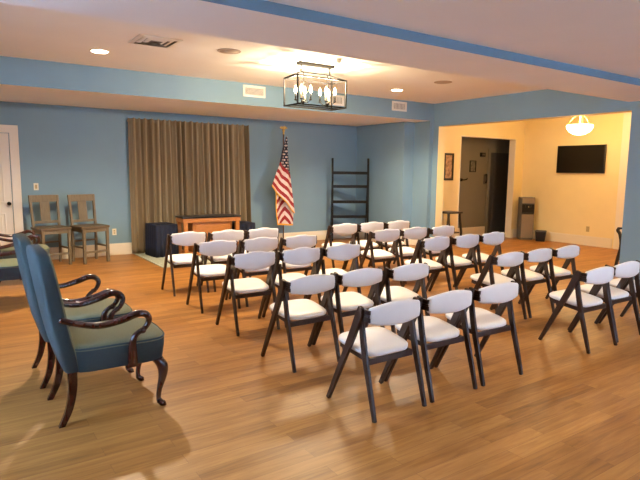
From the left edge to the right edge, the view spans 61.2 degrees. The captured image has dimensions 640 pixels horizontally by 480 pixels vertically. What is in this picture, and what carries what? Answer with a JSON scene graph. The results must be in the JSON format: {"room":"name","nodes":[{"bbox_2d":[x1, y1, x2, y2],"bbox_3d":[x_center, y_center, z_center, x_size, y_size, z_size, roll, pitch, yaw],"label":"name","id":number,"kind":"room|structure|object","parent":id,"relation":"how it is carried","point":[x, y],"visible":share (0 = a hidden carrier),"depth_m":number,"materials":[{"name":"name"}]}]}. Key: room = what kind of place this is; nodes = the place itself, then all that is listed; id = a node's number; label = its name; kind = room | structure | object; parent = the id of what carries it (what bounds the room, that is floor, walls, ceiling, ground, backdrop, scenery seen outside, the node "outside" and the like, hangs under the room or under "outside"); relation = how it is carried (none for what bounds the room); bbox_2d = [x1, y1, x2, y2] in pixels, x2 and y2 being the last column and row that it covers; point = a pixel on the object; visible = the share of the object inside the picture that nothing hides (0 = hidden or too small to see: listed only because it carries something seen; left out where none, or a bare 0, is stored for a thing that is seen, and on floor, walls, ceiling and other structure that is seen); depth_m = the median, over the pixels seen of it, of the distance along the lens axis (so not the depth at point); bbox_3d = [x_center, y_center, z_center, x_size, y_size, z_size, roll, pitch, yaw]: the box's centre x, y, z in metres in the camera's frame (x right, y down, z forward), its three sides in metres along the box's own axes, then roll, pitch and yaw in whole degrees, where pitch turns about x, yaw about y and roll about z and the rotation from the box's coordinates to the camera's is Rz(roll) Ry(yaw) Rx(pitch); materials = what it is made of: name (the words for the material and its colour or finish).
{"room":"meeting hall","nodes":[
{"label":"meeting hall","id":0,"kind":"room"},
{"bbox_2d":[0,101,356,247],"bbox_3d":[-3.152,-1.287,10.078,9.840,3.035,0.150,-4,9,-34],"label":"wall","id":1,"kind":"structure","parent":0,"point":[65,150],"depth_m":9.70,"materials":[{"name":"blue paint"}]},
{"bbox_2d":[0,133,13,245],"bbox_3d":[-5.342,-0.644,8.519,0.866,2.084,0.103,-4,9,-34],"label":"door","id":2,"kind":"structure","parent":1,"relation":"in","point":[6,208],"depth_m":8.73,"materials":[{"name":"white paint"}]},
{"bbox_2d":[0,125,23,232],"bbox_3d":[-5.361,-0.709,8.543,1.140,2.225,0.030,-4,9,-34],"label":"trim","id":3,"kind":"structure","parent":1,"relation":"attached to","point":[12,130],"depth_m":8.77,"materials":[{"name":"white paint"}]},
{"bbox_2d":[33,183,38,189],"bbox_3d":[-4.711,-0.885,8.974,0.072,0.116,0.010,-4,9,-34],"label":"light switch","id":4,"kind":"object","parent":1,"relation":"attached to","point":[36,187],"visible":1,"depth_m":8.97,"materials":[{"name":"beige plastic"}]},
{"bbox_2d":[127,117,250,252],"bbox_3d":[-2.422,-1.042,10.411,2.411,2.442,0.165,-4,9,-34],"label":"curtain","id":5,"kind":"object","parent":1,"relation":"hanging from","point":[176,168],"visible":0.73,"depth_m":10.25,"materials":[{"name":"beige fabric"}]},
{"bbox_2d":[50,230,351,259],"bbox_3d":[-2.031,0.043,10.918,6.910,0.210,0.020,-4,9,-34],"label":"baseboard","id":6,"kind":"structure","parent":1,"relation":"attached to","point":[116,248],"depth_m":9.81,"materials":[{"name":"beige paint"}]},
{"bbox_2d":[0,56,433,125],"bbox_3d":[-2.362,-2.460,9.112,9.920,0.445,2.060,-4,9,-34],"label":"ceiling beam","id":7,"kind":"structure","parent":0,"point":[22,80],"depth_m":8.38,"materials":[{"name":"white paint"}]},
{"bbox_2d":[243,85,264,97],"bbox_3d":[-1.061,-2.401,8.745,0.400,0.180,0.012,-4,9,-34],"label":"ceiling vent","id":8,"kind":"object","parent":7,"relation":"in","point":[248,90],"visible":1,"depth_m":8.74,"materials":[{"name":"white metal"}]},
{"bbox_2d":[329,94,344,105],"bbox_3d":[0.298,-2.496,9.657,0.340,0.180,0.012,-4,9,-34],"label":"ceiling vent","id":9,"kind":"object","parent":7,"relation":"in","point":[339,99],"visible":0.74,"depth_m":9.67,"materials":[{"name":"white metal"}]},
{"bbox_2d":[392,101,406,111],"bbox_3d":[1.541,-2.593,10.491,0.380,0.180,0.012,-4,9,-34],"label":"ceiling vent","id":10,"kind":"object","parent":7,"relation":"in","point":[396,105],"visible":1,"depth_m":10.48,"materials":[{"name":"white metal"}]},
{"bbox_2d":[0,3,543,103],"bbox_3d":[-0.699,-2.301,6.651,9.920,0.100,3.880,-4,9,-34],"label":"ceiling","id":11,"kind":"structure","parent":0,"point":[25,32],"depth_m":6.84,"materials":[{"name":"white paint"}]},
{"bbox_2d":[89,49,109,53],"bbox_3d":[-2.617,-2.237,6.425,0.224,0.015,0.224,-4,9,-34],"label":"recessed light","id":12,"kind":"object","parent":11,"relation":"in","point":[102,51],"visible":1,"depth_m":6.38,"materials":[{"name":"white glass"}]},
{"bbox_2d":[128,34,182,47],"bbox_3d":[-1.793,-2.159,5.888,0.460,0.016,0.460,-4,9,-34],"label":"ceiling vent","id":13,"kind":"object","parent":11,"relation":"in","point":[143,39],"visible":1,"depth_m":5.86,"materials":[{"name":"white metal"}]},
{"bbox_2d":[217,48,240,53],"bbox_3d":[-1.064,-2.211,6.342,0.276,0.010,0.276,-4,9,-34],"label":"ceiling speaker","id":14,"kind":"object","parent":11,"relation":"attached to","point":[224,50],"visible":1,"depth_m":6.33},
{"bbox_2d":[219,50,238,53],"bbox_3d":[-1.064,-2.211,6.342,0.234,0.008,0.234,-4,9,-34],"label":"grille","id":15,"kind":"object","parent":14,"relation":"attached to","point":[221,51],"depth_m":6.34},
{"bbox_2d":[283,61,346,110],"bbox_3d":[-0.059,-2.017,7.077,0.766,0.558,0.346,-4,9,-34],"label":"lantern chandelier","id":16,"kind":"object","parent":11,"relation":"hanging from","point":[302,104],"visible":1,"depth_m":7.05,"materials":[{"name":"brown metal"}]},
{"bbox_2d":[294,73,311,102],"bbox_3d":[-0.217,-1.952,6.978,0.181,0.415,0.180,-4,9,-34],"label":"candelabra","id":17,"kind":"object","parent":16,"relation":"on","point":[302,88],"depth_m":6.97,"materials":[{"name":"white metal"}]},
{"bbox_2d":[319,76,335,105],"bbox_3d":[0.098,-1.975,7.189,0.181,0.415,0.180,-4,9,-34],"label":"candelabra","id":18,"kind":"object","parent":16,"relation":"on","point":[327,93],"depth_m":7.18,"materials":[{"name":"white metal"}]},
{"bbox_2d":[434,81,451,83],"bbox_3d":[1.898,-2.431,8.341,0.276,0.010,0.276,-4,9,-34],"label":"ceiling speaker","id":19,"kind":"object","parent":11,"relation":"attached to","point":[436,82],"visible":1,"depth_m":8.33},
{"bbox_2d":[0,235,639,479],"bbox_3d":[2.442,0.869,5.986,14.300,0.080,13.610,-4,9,-34],"label":"floor","id":20,"kind":"structure","parent":0,"point":[231,411],"depth_m":3.70,"materials":[{"name":"brown wood"}]},
{"bbox_2d":[0,243,21,280],"bbox_3d":[-3.560,0.196,6.149,0.767,1.076,0.702,-4,9,-32],"label":"upholstered armchair","id":21,"kind":"object","parent":20,"relation":"on","point":[9,268],"visible":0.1,"depth_m":5.96,"materials":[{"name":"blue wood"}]},
{"bbox_2d":[0,230,49,282],"bbox_3d":[-4.074,0.047,7.276,0.765,1.076,0.700,-4,9,-33],"label":"upholstered armchair","id":22,"kind":"object","parent":20,"relation":"on","point":[31,237],"visible":0.41,"depth_m":7.10,"materials":[{"name":"brown wood"}]},
{"bbox_2d":[28,195,71,264],"bbox_3d":[-4.340,-0.159,8.715,0.499,1.117,0.480,7,10,43],"label":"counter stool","id":23,"kind":"object","parent":20,"relation":"on","point":[43,200],"visible":0.76,"depth_m":8.75,"materials":[{"name":"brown wood"}]},
{"bbox_2d":[13,233,133,388],"bbox_3d":[-1.861,0.474,4.123,0.765,1.076,0.700,-4,9,-34],"label":"upholstered armchair","id":24,"kind":"object","parent":20,"relation":"on","point":[99,311],"visible":0.57,"depth_m":3.93,"materials":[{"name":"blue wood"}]},
{"bbox_2d":[67,194,109,263],"bbox_3d":[-3.859,-0.195,9.038,0.500,1.117,0.480,7,9,39],"label":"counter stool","id":25,"kind":"object","parent":20,"relation":"on","point":[81,199],"visible":1,"depth_m":9.05,"materials":[{"name":"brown wood"}]},
{"bbox_2d":[26,244,167,428],"bbox_3d":[-1.449,0.552,3.549,0.765,1.076,0.700,-4,9,-34],"label":"upholstered armchair","id":26,"kind":"object","parent":20,"relation":"on","point":[130,340],"visible":1,"depth_m":3.33,"materials":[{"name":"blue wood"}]},
{"bbox_2d":[161,231,208,295],"bbox_3d":[-1.725,0.268,6.920,0.499,0.792,0.494,-4,9,-32],"label":"folding chair","id":27,"kind":"object","parent":20,"relation":"on","point":[185,238],"visible":0.78,"depth_m":6.75,"materials":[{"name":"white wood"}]},
{"bbox_2d":[135,250,272,267],"bbox_3d":[-1.896,0.270,9.932,2.530,0.012,1.620,-4,9,-34],"label":"area rug","id":28,"kind":"object","parent":20,"relation":"on","point":[158,261],"visible":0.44,"depth_m":9.25,"materials":[{"name":"beige fabric"}]},
{"bbox_2d":[145,222,178,257],"bbox_3d":[-2.860,-0.019,9.762,0.467,0.583,0.568,-5,9,-38],"label":"draped table","id":29,"kind":"object","parent":28,"relation":"on","point":[156,233],"visible":0.91,"depth_m":9.56,"materials":[{"name":"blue fabric"}]},
{"bbox_2d":[175,214,240,255],"bbox_3d":[-2.063,-0.105,10.024,1.120,0.705,0.420,-4,9,-34],"label":"console table","id":30,"kind":"object","parent":28,"relation":"on","point":[206,223],"visible":0.6,"depth_m":9.84,"materials":[{"name":"brown wood"}]},
{"bbox_2d":[232,221,255,238],"bbox_3d":[-1.541,-0.097,10.648,0.430,0.543,0.530,-4,9,-34],"label":"draped table","id":31,"kind":"object","parent":28,"relation":"on","point":[243,225],"visible":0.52,"depth_m":10.47,"materials":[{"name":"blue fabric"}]},
{"bbox_2d":[186,240,240,313],"bbox_3d":[-1.210,0.373,6.141,0.499,0.792,0.494,-4,8,-31],"label":"folding chair","id":32,"kind":"object","parent":20,"relation":"on","point":[210,272],"visible":0.83,"depth_m":5.98,"materials":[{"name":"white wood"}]},
{"bbox_2d":[201,229,245,291],"bbox_3d":[-1.277,0.238,7.192,0.499,0.792,0.494,-4,9,-31],"label":"folding chair","id":33,"kind":"object","parent":20,"relation":"on","point":[228,235],"visible":0.48,"depth_m":7.00,"materials":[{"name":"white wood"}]},
{"bbox_2d":[215,251,279,335],"bbox_3d":[-0.711,0.479,5.353,0.499,0.792,0.493,-4,9,-33],"label":"folding chair","id":34,"kind":"object","parent":20,"relation":"on","point":[254,260],"visible":0.98,"depth_m":5.22,"materials":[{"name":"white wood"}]},
{"bbox_2d":[228,237,278,306],"bbox_3d":[-0.770,0.339,6.449,0.499,0.792,0.494,-4,9,-32],"label":"folding chair","id":35,"kind":"object","parent":20,"relation":"on","point":[266,244],"visible":0.53,"depth_m":6.25,"materials":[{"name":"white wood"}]},
{"bbox_2d":[237,228,278,278],"bbox_3d":[-0.843,0.206,7.487,0.499,0.792,0.494,-4,8,-30],"label":"folding chair","id":36,"kind":"object","parent":20,"relation":"on","point":[261,232],"visible":0.45,"depth_m":7.26,"materials":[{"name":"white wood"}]},
{"bbox_2d":[272,126,294,245],"bbox_3d":[-0.805,-1.119,11.210,0.611,2.469,0.293,-4,9,-34],"label":"flag","id":37,"kind":"object","parent":20,"relation":"on","point":[281,184],"visible":1,"depth_m":11.13,"materials":[{"name":"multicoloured fabric"}]},
{"bbox_2d":[262,247,320,327],"bbox_3d":[-0.274,0.446,5.648,0.499,0.792,0.494,-4,9,-33],"label":"folding chair","id":38,"kind":"object","parent":20,"relation":"on","point":[302,255],"visible":0.62,"depth_m":5.47,"materials":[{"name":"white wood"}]},
{"bbox_2d":[278,234,316,299],"bbox_3d":[-0.317,0.308,6.731,0.499,0.792,0.493,-4,9,-33],"label":"folding chair","id":39,"kind":"object","parent":20,"relation":"on","point":[298,241],"visible":0.6,"depth_m":6.53,"materials":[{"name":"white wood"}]},
{"bbox_2d":[261,273,339,372],"bbox_3d":[-0.151,0.623,4.456,0.499,0.746,0.494,-4,9,-35],"label":"folding chair","id":40,"kind":"object","parent":20,"relation":"on","point":[306,311],"visible":1,"depth_m":4.33,"materials":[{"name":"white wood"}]},
{"bbox_2d":[307,244,360,314],"bbox_3d":[0.163,0.413,5.953,0.499,0.792,0.494,-4,9,-33],"label":"folding chair","id":41,"kind":"object","parent":20,"relation":"on","point":[342,252],"visible":0.57,"depth_m":5.76,"materials":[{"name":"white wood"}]},
{"bbox_2d":[322,223,358,269],"bbox_3d":[0.287,0.125,8.225,0.499,0.792,0.494,-4,9,-32],"label":"folding chair","id":42,"kind":"object","parent":20,"relation":"on","point":[345,228],"visible":0.67,"depth_m":8.03,"materials":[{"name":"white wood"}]},
{"bbox_2d":[312,267,384,358],"bbox_3d":[0.271,0.589,4.761,0.499,0.746,0.493,-4,9,-33],"label":"folding chair","id":43,"kind":"object","parent":20,"relation":"on","point":[349,302],"visible":0.73,"depth_m":4.61,"materials":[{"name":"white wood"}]},
{"bbox_2d":[330,158,368,240],"bbox_3d":[0.664,-0.906,12.166,0.841,1.843,0.309,0,7,-7],"label":"ladder shelf","id":44,"kind":"object","parent":20,"relation":"on","point":[366,201],"visible":0.78,"depth_m":12.07,"materials":[{"name":"black paint"}]},
{"bbox_2d":[344,222,384,268],"bbox_3d":[0.722,0.091,8.526,0.499,0.792,0.494,-4,8,-31],"label":"folding chair","id":45,"kind":"object","parent":20,"relation":"on","point":[371,226],"visible":0.58,"depth_m":8.34,"materials":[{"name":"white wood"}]},
{"bbox_2d":[326,297,426,422],"bbox_3d":[0.391,0.733,3.635,0.499,0.746,0.493,-4,9,-34],"label":"folding chair","id":46,"kind":"object","parent":20,"relation":"on","point":[380,343],"visible":1,"depth_m":3.51,"materials":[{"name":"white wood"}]},
{"bbox_2d":[358,229,401,284],"bbox_3d":[0.825,0.222,7.510,0.499,0.792,0.494,-4,9,-32],"label":"folding chair","id":47,"kind":"object","parent":20,"relation":"on","point":[386,235],"visible":0.84,"depth_m":7.37,"materials":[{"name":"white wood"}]},
{"bbox_2d":[370,220,410,268],"bbox_3d":[1.175,0.059,8.822,0.499,0.792,0.494,-4,8,-31],"label":"folding chair","id":48,"kind":"object","parent":20,"relation":"on","point":[399,224],"visible":0.56,"depth_m":8.63,"materials":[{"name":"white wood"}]},
{"bbox_2d":[365,262,429,333],"bbox_3d":[0.728,0.559,5.032,0.499,0.746,0.494,-4,9,-33],"label":"folding chair","id":49,"kind":"object","parent":20,"relation":"on","point":[414,271],"visible":0.68,"depth_m":4.87,"materials":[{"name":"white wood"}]},
{"bbox_2d":[388,227,428,283],"bbox_3d":[1.259,0.188,7.819,0.499,0.792,0.494,-4,9,-32],"label":"folding chair","id":50,"kind":"object","parent":20,"relation":"on","point":[415,233],"visible":0.72,"depth_m":7.63,"materials":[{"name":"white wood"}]},
{"bbox_2d":[401,236,451,292],"bbox_3d":[1.324,0.328,6.723,0.499,0.792,0.493,-4,9,-34],"label":"folding chair","id":51,"kind":"object","parent":20,"relation":"on","point":[438,243],"visible":0.78,"depth_m":6.60,"materials":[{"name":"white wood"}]},
{"bbox_2d":[384,288,477,402],"bbox_3d":[0.818,0.700,3.940,0.499,0.746,0.494,-4,9,-33],"label":"folding chair","id":52,"kind":"object","parent":20,"relation":"on","point":[441,333],"visible":0.88,"depth_m":3.81,"materials":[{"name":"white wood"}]},
{"bbox_2d":[417,225,456,277],"bbox_3d":[1.716,0.159,8.083,0.499,0.792,0.494,-4,9,-33],"label":"folding chair","id":53,"kind":"object","parent":20,"relation":"on","point":[445,230],"visible":0.47,"depth_m":7.86,"materials":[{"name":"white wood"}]},
{"bbox_2d":[442,211,462,235],"bbox_3d":[2.717,-0.236,11.471,0.466,0.737,0.380,-4,9,-34],"label":"side table","id":54,"kind":"object","parent":20,"relation":"on","point":[448,213],"visible":0.28,"depth_m":11.39,"materials":[{"name":"black wood"}]},
{"bbox_2d":[428,234,480,290],"bbox_3d":[1.771,0.296,7.012,0.499,0.792,0.493,-4,9,-35],"label":"folding chair","id":55,"kind":"object","parent":20,"relation":"on","point":[470,241],"visible":0.88,"depth_m":6.87,"materials":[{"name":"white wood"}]},
{"bbox_2d":[434,280,522,385],"bbox_3d":[1.258,0.667,4.234,0.499,0.746,0.494,-4,9,-32],"label":"folding chair","id":56,"kind":"object","parent":20,"relation":"on","point":[503,293],"visible":0.88,"depth_m":4.10,"materials":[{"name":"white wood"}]},
{"bbox_2d":[457,232,504,286],"bbox_3d":[2.199,0.264,7.305,0.499,0.792,0.494,-4,9,-34],"label":"folding chair","id":57,"kind":"object","parent":20,"relation":"on","point":[493,238],"visible":0.65,"depth_m":7.12,"materials":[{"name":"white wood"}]},
{"bbox_2d":[470,251,526,318],"bbox_3d":[1.896,0.473,5.819,0.499,0.746,0.494,-4,9,-34],"label":"folding chair","id":58,"kind":"object","parent":20,"relation":"on","point":[512,260],"visible":0.82,"depth_m":5.69,"materials":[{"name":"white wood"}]},
{"bbox_2d":[493,248,554,317],"bbox_3d":[2.328,0.440,6.118,0.499,0.746,0.493,-4,9,-34],"label":"folding chair","id":59,"kind":"object","parent":20,"relation":"on","point":[541,256],"visible":0.8,"depth_m":5.97,"materials":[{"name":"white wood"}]},
{"bbox_2d":[516,197,534,239],"bbox_3d":[4.874,-0.515,12.808,0.300,1.000,0.360,1,7,6],"label":"water cooler","id":60,"kind":"object","parent":20,"relation":"on","point":[526,205],"visible":1,"depth_m":12.67,"materials":[{"name":"grey plastic"}]},
{"bbox_2d":[535,230,546,241],"bbox_3d":[5.106,-0.096,12.520,0.255,0.245,0.205,4,8,26],"label":"waste bin","id":61,"kind":"object","parent":20,"relation":"on","point":[540,235],"visible":1,"depth_m":12.45,"materials":[{"name":"black plastic"}]},
{"bbox_2d":[524,245,579,305],"bbox_3d":[2.767,0.409,6.398,0.499,0.746,0.493,-4,9,-33],"label":"folding chair","id":62,"kind":"object","parent":20,"relation":"on","point":[569,252],"visible":0.7,"depth_m":6.24,"materials":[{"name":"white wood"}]},
{"bbox_2d":[538,266,617,353],"bbox_3d":[2.400,0.586,4.979,0.499,0.746,0.493,-4,9,-33],"label":"folding chair","id":63,"kind":"object","parent":20,"relation":"on","point":[582,302],"visible":1,"depth_m":4.85,"materials":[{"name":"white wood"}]},
{"bbox_2d":[567,260,639,342],"bbox_3d":[2.822,0.550,5.299,0.499,0.746,0.494,-4,9,-33],"label":"folding chair","id":64,"kind":"object","parent":20,"relation":"on","point":[625,271],"visible":0.64,"depth_m":5.22,"materials":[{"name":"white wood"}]},
{"bbox_2d":[614,227,621,265],"bbox_3d":[5.147,0.037,8.588,0.564,0.984,0.635,-4,9,-34],"label":"wooden armchair","id":65,"kind":"object","parent":20,"relation":"on","point":[618,231],"visible":0.35,"depth_m":8.65,"materials":[{"name":"black wood"}]},
{"bbox_2d":[599,260,639,323],"bbox_3d":[3.263,0.518,5.585,0.499,0.746,0.494,-4,9,-35],"label":"folding chair","id":66,"kind":"object","parent":20,"relation":"on","point":[614,282],"visible":0.51,"depth_m":5.48,"materials":[{"name":"brown wood"}]},
{"bbox_2d":[0,0,639,101],"bbox_3d":[0.611,-1.875,4.746,9.920,0.435,0.810,-4,9,-34],"label":"ceiling beam","id":67,"kind":"structure","parent":0,"point":[255,21],"depth_m":4.33,"materials":[{"name":"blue paint"}]},
{"bbox_2d":[355,122,414,228],"bbox_3d":[1.534,-1.499,12.169,0.580,3.035,1.610,-4,9,-34],"label":"wall","id":68,"kind":"structure","parent":0,"point":[388,147],"depth_m":11.79,"materials":[{"name":"blue paint"}]},
{"bbox_2d":[356,232,400,240],"bbox_3d":[1.275,-0.078,12.172,0.020,0.210,1.590,-4,9,-34],"label":"baseboard","id":69,"kind":"structure","parent":68,"relation":"attached to","point":[361,234],"depth_m":12.57,"materials":[{"name":"beige paint"}]},
{"bbox_2d":[265,0,639,78],"bbox_3d":[2.672,-1.505,1.713,9.920,0.355,6.560,-4,9,-34],"label":"ceiling","id":70,"kind":"structure","parent":0,"point":[602,35],"depth_m":4.10,"materials":[{"name":"white paint"}]},
{"bbox_2d":[442,121,524,233],"bbox_3d":[3.792,-1.500,12.921,4.000,2.900,0.920,-4,9,-34],"label":"wall","id":71,"kind":"structure","parent":0,"point":[516,129],"depth_m":13.05,"materials":[{"name":"beige paint"}]},
{"bbox_2d":[444,153,453,179],"bbox_3d":[2.766,-1.575,11.637,0.300,0.580,0.025,-4,9,-34],"label":"framed picture","id":72,"kind":"object","parent":71,"relation":"attached to","point":[449,157],"visible":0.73,"depth_m":11.64,"materials":[{"name":"black wood"}]},
{"bbox_2d":[445,155,451,177],"bbox_3d":[2.762,-1.576,11.643,0.210,0.490,0.009,-4,9,-34],"label":"print","id":73,"kind":"object","parent":72,"relation":"attached to","point":[448,158],"depth_m":11.64},
{"bbox_2d":[457,226,484,235],"bbox_3d":[3.264,-0.178,13.142,2.210,0.210,0.020,-4,9,-34],"label":"baseboard","id":74,"kind":"structure","parent":71,"relation":"attached to","point":[480,230],"depth_m":13.50,"materials":[{"name":"beige paint"}]},
{"bbox_2d":[469,160,475,171],"bbox_3d":[3.744,-1.804,13.246,0.220,0.280,0.025,-4,9,-34],"label":"framed picture","id":75,"kind":"object","parent":71,"relation":"attached to","point":[472,168],"visible":1,"depth_m":13.24,"materials":[{"name":"black wood"}]},
{"bbox_2d":[471,161,475,170],"bbox_3d":[3.740,-1.805,13.252,0.180,0.240,0.009,-4,9,-34],"label":"print","id":76,"kind":"object","parent":75,"relation":"attached to","point":[473,163],"depth_m":13.26},
{"bbox_2d":[451,229,516,237],"bbox_3d":[3.637,-0.084,12.435,3.030,0.210,0.020,-4,9,-34],"label":"baseboard","id":77,"kind":"structure","parent":71,"relation":"attached to","point":[513,231],"depth_m":13.12,"materials":[{"name":"beige paint"}]},
{"bbox_2d":[483,174,487,183],"bbox_3d":[4.148,-1.527,13.520,0.090,0.250,0.088,-4,9,-34],"label":"wall phone","id":78,"kind":"object","parent":71,"relation":"attached to","point":[485,177],"visible":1,"depth_m":13.51,"materials":[{"name":"grey plastic"}]},
{"bbox_2d":[457,135,515,237],"bbox_3d":[3.801,-1.175,12.503,1.910,2.360,0.170,-4,9,-34],"label":"trim","id":79,"kind":"structure","parent":71,"relation":"attached to","point":[512,148],"depth_m":12.97,"materials":[{"name":"beige paint"}]},
{"bbox_2d":[484,149,508,233],"bbox_3d":[4.617,-1.239,13.914,1.020,2.150,0.030,-4,9,-34],"label":"trim","id":80,"kind":"structure","parent":71,"relation":"attached to","point":[490,151],"depth_m":13.64,"materials":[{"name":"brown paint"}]},
{"bbox_2d":[487,153,508,232],"bbox_3d":[4.635,-1.196,13.891,0.840,2.050,0.095,-4,9,-34],"label":"door","id":81,"kind":"structure","parent":71,"relation":"in","point":[498,168],"depth_m":13.86,"materials":[{"name":"wood"}]},
{"bbox_2d":[411,89,639,279],"bbox_3d":[5.372,-0.768,6.780,0.300,3.035,11.700,-4,9,-34],"label":"wall","id":82,"kind":"structure","parent":0,"point":[429,136],"depth_m":9.57,"materials":[{"name":"blue paint"}]},
{"bbox_2d":[401,236,432,244],"bbox_3d":[2.098,0.019,11.481,0.708,0.210,0.248,4,8,25],"label":"baseboard","id":83,"kind":"structure","parent":82,"relation":"attached to","point":[410,241],"depth_m":11.58,"materials":[{"name":"beige paint"}]},
{"bbox_2d":[521,113,623,248],"bbox_3d":[6.433,-1.225,11.001,0.150,2.900,5.550,-4,9,-34],"label":"wall","id":84,"kind":"structure","parent":0,"point":[567,203],"depth_m":12.10,"materials":[{"name":"beige paint"}]},
{"bbox_2d":[533,230,611,247],"bbox_3d":[5.522,-0.050,12.335,0.020,0.210,2.260,-4,9,-34],"label":"baseboard","id":85,"kind":"structure","parent":84,"relation":"attached to","point":[550,236],"depth_m":12.00,"materials":[{"name":"beige paint"}]},
{"bbox_2d":[556,144,606,172],"bbox_3d":[5.703,-1.767,11.825,0.076,0.600,1.090,-4,9,-34],"label":"tv","id":86,"kind":"object","parent":84,"relation":"attached to","point":[575,158],"visible":1,"depth_m":11.77,"materials":[{"name":"black plastic"}]},
{"bbox_2d":[526,112,627,120],"bbox_3d":[5.174,-2.508,9.879,3.030,0.100,5.400,-4,9,-34],"label":"ceiling","id":87,"kind":"structure","parent":0,"point":[625,112],"depth_m":11.83,"materials":[{"name":"white paint"}]},
{"bbox_2d":[566,116,593,134],"bbox_3d":[4.893,-2.237,10.175,0.470,0.520,0.470,-4,9,-34],"label":"ceiling light","id":88,"kind":"object","parent":87,"relation":"hanging from","point":[575,129],"visible":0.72,"depth_m":10.05,"materials":[{"name":"white glass"}]},
{"bbox_2d":[613,112,631,248],"bbox_3d":[6.244,-1.193,11.126,0.030,2.800,0.200,-4,9,-34],"label":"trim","id":89,"kind":"structure","parent":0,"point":[627,116],"depth_m":11.12,"materials":[{"name":"beige paint"}]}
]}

